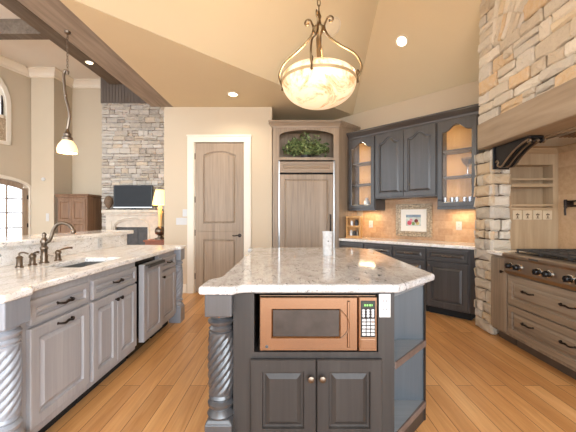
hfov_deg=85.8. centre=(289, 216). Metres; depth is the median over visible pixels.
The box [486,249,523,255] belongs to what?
countertop
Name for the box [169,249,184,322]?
turned column
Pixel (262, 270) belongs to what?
island countertop
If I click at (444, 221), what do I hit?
backsplash panel
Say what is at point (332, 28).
ceiling speaker
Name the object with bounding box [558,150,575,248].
backsplash
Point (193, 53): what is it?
ceiling
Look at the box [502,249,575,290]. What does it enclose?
rangetop
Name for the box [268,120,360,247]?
tall cabinet
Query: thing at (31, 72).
trim
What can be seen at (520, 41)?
stone wall
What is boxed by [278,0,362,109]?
chandelier
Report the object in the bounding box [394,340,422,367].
corner shelf
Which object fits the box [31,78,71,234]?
wall pier
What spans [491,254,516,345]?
base cabinet
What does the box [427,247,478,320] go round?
base cabinet
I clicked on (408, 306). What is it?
shelf
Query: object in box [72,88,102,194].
wall
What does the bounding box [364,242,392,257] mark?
base cabinet
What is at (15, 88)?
wall
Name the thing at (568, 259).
grate
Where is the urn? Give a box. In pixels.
[104,196,112,209]
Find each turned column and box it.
[0,296,29,431]
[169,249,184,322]
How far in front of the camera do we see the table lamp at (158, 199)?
7.07 m
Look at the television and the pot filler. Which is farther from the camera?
the television
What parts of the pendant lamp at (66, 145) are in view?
scroll rod, lamp shade, chain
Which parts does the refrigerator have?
grille panel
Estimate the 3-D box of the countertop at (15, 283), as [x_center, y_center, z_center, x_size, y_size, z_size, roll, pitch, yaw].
[-1.670,0.375,2.640,0.760,0.040,2.490,0,0,0]
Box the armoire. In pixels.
[54,194,102,232]
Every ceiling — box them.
[0,4,100,78]
[60,0,481,119]
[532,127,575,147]
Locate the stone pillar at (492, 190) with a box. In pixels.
[474,149,511,334]
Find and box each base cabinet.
[19,276,88,431]
[76,262,135,403]
[149,251,175,337]
[339,241,363,247]
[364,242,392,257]
[393,244,428,310]
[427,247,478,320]
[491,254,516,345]
[508,274,575,379]
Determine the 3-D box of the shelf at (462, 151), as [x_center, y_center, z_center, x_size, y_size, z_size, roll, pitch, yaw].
[2.289,-0.877,4.150,0.451,0.014,0.284,0,0,45]
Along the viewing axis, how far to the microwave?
1.62 m
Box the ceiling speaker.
[324,17,340,36]
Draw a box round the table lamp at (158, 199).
[152,190,163,239]
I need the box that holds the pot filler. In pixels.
[563,199,575,214]
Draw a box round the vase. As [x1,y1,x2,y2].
[364,198,369,204]
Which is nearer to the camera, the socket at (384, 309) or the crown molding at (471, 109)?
the socket at (384, 309)
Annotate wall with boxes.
[0,66,30,234]
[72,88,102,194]
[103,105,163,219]
[164,107,273,292]
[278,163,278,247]
[334,80,487,247]
[478,0,575,124]
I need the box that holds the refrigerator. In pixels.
[279,161,333,247]
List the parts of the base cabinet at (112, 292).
door, drawer, door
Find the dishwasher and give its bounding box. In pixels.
[126,256,164,358]
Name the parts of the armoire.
door, crown, door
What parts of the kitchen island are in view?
post, door, knob, knob, door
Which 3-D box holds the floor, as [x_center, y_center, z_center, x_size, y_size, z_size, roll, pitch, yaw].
[-2.650,1.300,2.100,13.700,0.060,14.200,0,0,0]
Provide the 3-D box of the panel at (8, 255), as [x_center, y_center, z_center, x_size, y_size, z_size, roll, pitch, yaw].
[-2.062,0.287,2.300,0.025,0.135,3.200,0,0,0]
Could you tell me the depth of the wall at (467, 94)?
4.74 m
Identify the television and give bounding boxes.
[113,185,152,209]
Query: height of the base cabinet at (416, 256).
0.872 m
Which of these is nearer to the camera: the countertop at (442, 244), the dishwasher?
the dishwasher
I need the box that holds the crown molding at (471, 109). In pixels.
[346,103,479,139]
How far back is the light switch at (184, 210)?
5.14 m
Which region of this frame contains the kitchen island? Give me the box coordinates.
[205,283,425,431]
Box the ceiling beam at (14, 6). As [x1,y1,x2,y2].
[0,0,121,83]
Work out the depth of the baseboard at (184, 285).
5.13 m
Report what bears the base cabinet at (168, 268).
on the floor
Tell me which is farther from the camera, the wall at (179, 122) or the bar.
the wall at (179, 122)
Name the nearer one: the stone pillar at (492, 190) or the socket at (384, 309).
the socket at (384, 309)
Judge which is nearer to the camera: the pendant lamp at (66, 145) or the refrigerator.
the pendant lamp at (66, 145)
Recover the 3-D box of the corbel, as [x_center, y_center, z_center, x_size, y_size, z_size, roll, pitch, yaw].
[2.240,-0.618,3.047,0.170,0.235,0.511,0,0,0]
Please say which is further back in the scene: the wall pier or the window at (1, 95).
the wall pier
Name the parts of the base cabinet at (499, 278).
door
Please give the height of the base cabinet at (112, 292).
0.872 m
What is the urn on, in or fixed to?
on the fireplace mantel at (143, 223)
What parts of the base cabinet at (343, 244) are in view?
drawer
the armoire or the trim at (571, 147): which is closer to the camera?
the trim at (571, 147)
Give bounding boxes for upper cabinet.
[348,135,384,210]
[375,122,436,199]
[437,113,484,209]
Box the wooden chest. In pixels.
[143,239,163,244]
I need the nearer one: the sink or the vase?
the sink
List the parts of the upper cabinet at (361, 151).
panel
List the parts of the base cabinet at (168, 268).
drawer, door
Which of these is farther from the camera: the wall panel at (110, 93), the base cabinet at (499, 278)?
the wall panel at (110, 93)
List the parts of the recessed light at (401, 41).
bulb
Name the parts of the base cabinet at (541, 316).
drawer pull, drawer, drawer, drawer pull, drawer pull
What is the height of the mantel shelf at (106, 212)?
0.140 m
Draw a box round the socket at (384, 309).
[382,307,387,312]
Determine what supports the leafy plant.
in the tall cabinet at (333, 132)
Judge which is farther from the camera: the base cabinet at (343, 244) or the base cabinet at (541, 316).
the base cabinet at (343, 244)
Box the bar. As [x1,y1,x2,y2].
[0,230,133,247]
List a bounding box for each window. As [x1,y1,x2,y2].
[0,179,27,236]
[1,95,2,114]
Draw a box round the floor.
[45,292,575,431]
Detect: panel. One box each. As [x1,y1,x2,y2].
[0,234,126,266]
[101,78,146,103]
[363,198,478,242]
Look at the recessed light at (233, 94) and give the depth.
4.58 m
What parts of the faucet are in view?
handle, handle, spout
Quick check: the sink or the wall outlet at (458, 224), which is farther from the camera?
the wall outlet at (458, 224)
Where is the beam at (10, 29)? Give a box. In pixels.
[0,19,64,39]
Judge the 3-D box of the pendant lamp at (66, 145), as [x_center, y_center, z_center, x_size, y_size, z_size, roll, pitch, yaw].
[-2.190,-1.226,3.050,0.176,1.202,0.176,0,0,0]
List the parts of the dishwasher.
panel, bar handle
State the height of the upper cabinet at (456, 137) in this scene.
1.195 m
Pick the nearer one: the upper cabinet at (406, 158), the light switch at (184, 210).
the upper cabinet at (406, 158)
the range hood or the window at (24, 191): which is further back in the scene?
the window at (24, 191)
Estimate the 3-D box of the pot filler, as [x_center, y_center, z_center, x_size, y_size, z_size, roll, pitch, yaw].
[2.734,-0.092,3.057,0.341,0.165,0.346,0,0,0]
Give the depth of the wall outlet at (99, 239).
3.33 m
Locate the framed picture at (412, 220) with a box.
[396,203,431,236]
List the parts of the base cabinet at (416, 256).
drawer, drawer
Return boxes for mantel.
[101,210,163,244]
[477,77,575,149]
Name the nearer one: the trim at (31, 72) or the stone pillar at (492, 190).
the stone pillar at (492, 190)
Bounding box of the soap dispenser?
[14,252,28,267]
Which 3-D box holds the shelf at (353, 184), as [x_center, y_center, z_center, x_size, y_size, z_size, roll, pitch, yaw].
[1.277,-0.527,5.162,0.284,0.014,0.462,0,0,-45]
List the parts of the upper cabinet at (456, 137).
panel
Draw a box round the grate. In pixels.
[515,252,575,261]
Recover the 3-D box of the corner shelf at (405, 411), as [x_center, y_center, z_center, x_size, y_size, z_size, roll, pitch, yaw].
[0.698,1.164,1.792,0.288,0.032,0.295,0,0,0]
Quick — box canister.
[322,231,332,254]
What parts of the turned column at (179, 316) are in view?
post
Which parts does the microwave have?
control panel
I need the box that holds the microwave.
[259,294,376,350]
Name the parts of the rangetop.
control knob, control knob, control knob, control knob, control knob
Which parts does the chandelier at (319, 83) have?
scroll arm, scroll arm, stem, lamp shade, scroll arm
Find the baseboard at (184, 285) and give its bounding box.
[183,284,186,292]
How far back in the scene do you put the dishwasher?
2.90 m
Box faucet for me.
[28,221,75,265]
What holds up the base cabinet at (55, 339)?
on the floor
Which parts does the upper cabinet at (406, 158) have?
door, door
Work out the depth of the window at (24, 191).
7.64 m
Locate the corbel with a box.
[492,136,545,169]
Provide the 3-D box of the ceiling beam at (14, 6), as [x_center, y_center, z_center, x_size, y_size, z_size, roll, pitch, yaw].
[-4.460,-3.530,3.175,0.320,0.280,9.550,0,0,0]
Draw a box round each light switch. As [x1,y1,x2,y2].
[176,218,186,224]
[183,209,186,216]
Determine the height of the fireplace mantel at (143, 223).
1.440 m
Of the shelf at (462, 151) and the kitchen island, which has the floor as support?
the kitchen island
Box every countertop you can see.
[0,245,185,302]
[199,247,434,294]
[339,237,475,249]
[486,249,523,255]
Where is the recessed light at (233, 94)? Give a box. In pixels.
[227,92,238,96]
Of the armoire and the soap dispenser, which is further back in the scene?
the armoire
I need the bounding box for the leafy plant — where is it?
[282,131,329,156]
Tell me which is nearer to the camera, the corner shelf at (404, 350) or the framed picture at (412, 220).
the corner shelf at (404, 350)
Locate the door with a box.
[186,135,251,292]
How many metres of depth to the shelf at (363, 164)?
5.19 m
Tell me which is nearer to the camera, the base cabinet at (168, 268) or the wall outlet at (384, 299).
the wall outlet at (384, 299)
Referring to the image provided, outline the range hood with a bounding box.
[535,130,575,145]
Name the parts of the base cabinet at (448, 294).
drawer, door, filler panel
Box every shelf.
[101,210,163,214]
[352,161,370,166]
[352,183,370,186]
[394,285,423,399]
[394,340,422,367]
[394,400,422,431]
[443,147,471,154]
[443,174,471,179]
[508,154,557,248]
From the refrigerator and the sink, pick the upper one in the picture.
the refrigerator
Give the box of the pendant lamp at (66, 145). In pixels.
[56,30,77,154]
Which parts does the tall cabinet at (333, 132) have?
frame, crown, panel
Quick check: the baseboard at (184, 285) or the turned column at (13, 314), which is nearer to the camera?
the turned column at (13, 314)
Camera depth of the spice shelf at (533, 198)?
3.35 m
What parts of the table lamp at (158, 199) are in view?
lamp shade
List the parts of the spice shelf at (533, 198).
shelf, shelf, rail, rail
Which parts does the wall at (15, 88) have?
mosaic panel, window casing, casing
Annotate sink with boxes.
[65,262,100,266]
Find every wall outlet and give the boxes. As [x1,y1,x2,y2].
[98,238,101,247]
[379,294,390,316]
[456,222,461,229]
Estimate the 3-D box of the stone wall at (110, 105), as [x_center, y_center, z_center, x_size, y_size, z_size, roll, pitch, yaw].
[-3.600,-0.830,8.225,2.500,4.200,0.350,0,0,0]
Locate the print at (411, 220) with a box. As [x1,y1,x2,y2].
[406,215,420,225]
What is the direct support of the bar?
on the wall
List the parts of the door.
panel, arched panel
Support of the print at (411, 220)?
attached to the framed picture at (412, 220)
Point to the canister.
(327, 235)
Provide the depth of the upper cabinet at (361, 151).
5.20 m
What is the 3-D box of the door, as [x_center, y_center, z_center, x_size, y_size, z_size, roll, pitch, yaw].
[-1.173,-0.041,5.167,1.075,2.622,0.127,0,0,0]
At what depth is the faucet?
2.36 m
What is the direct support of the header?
attached to the wall at (179, 122)
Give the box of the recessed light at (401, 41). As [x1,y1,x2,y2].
[395,35,407,47]
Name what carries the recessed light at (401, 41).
in the ceiling at (193, 53)
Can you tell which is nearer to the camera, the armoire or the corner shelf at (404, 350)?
the corner shelf at (404, 350)
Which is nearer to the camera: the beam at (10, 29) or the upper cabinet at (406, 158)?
the upper cabinet at (406, 158)
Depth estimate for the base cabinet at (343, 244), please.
4.90 m
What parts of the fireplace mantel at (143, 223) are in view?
arch panel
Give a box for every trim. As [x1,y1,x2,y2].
[0,55,100,87]
[526,143,575,153]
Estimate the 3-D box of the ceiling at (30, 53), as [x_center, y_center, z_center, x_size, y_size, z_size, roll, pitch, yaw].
[-5.725,-3.695,1.850,7.550,0.050,13.500,0,0,0]
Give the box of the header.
[17,0,172,106]
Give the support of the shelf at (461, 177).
attached to the upper cabinet at (456, 137)
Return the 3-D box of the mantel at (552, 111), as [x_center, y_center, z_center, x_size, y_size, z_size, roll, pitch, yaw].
[2.217,-0.877,1.920,0.285,0.275,3.040,0,0,0]
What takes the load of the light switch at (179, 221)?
attached to the wall at (179, 122)

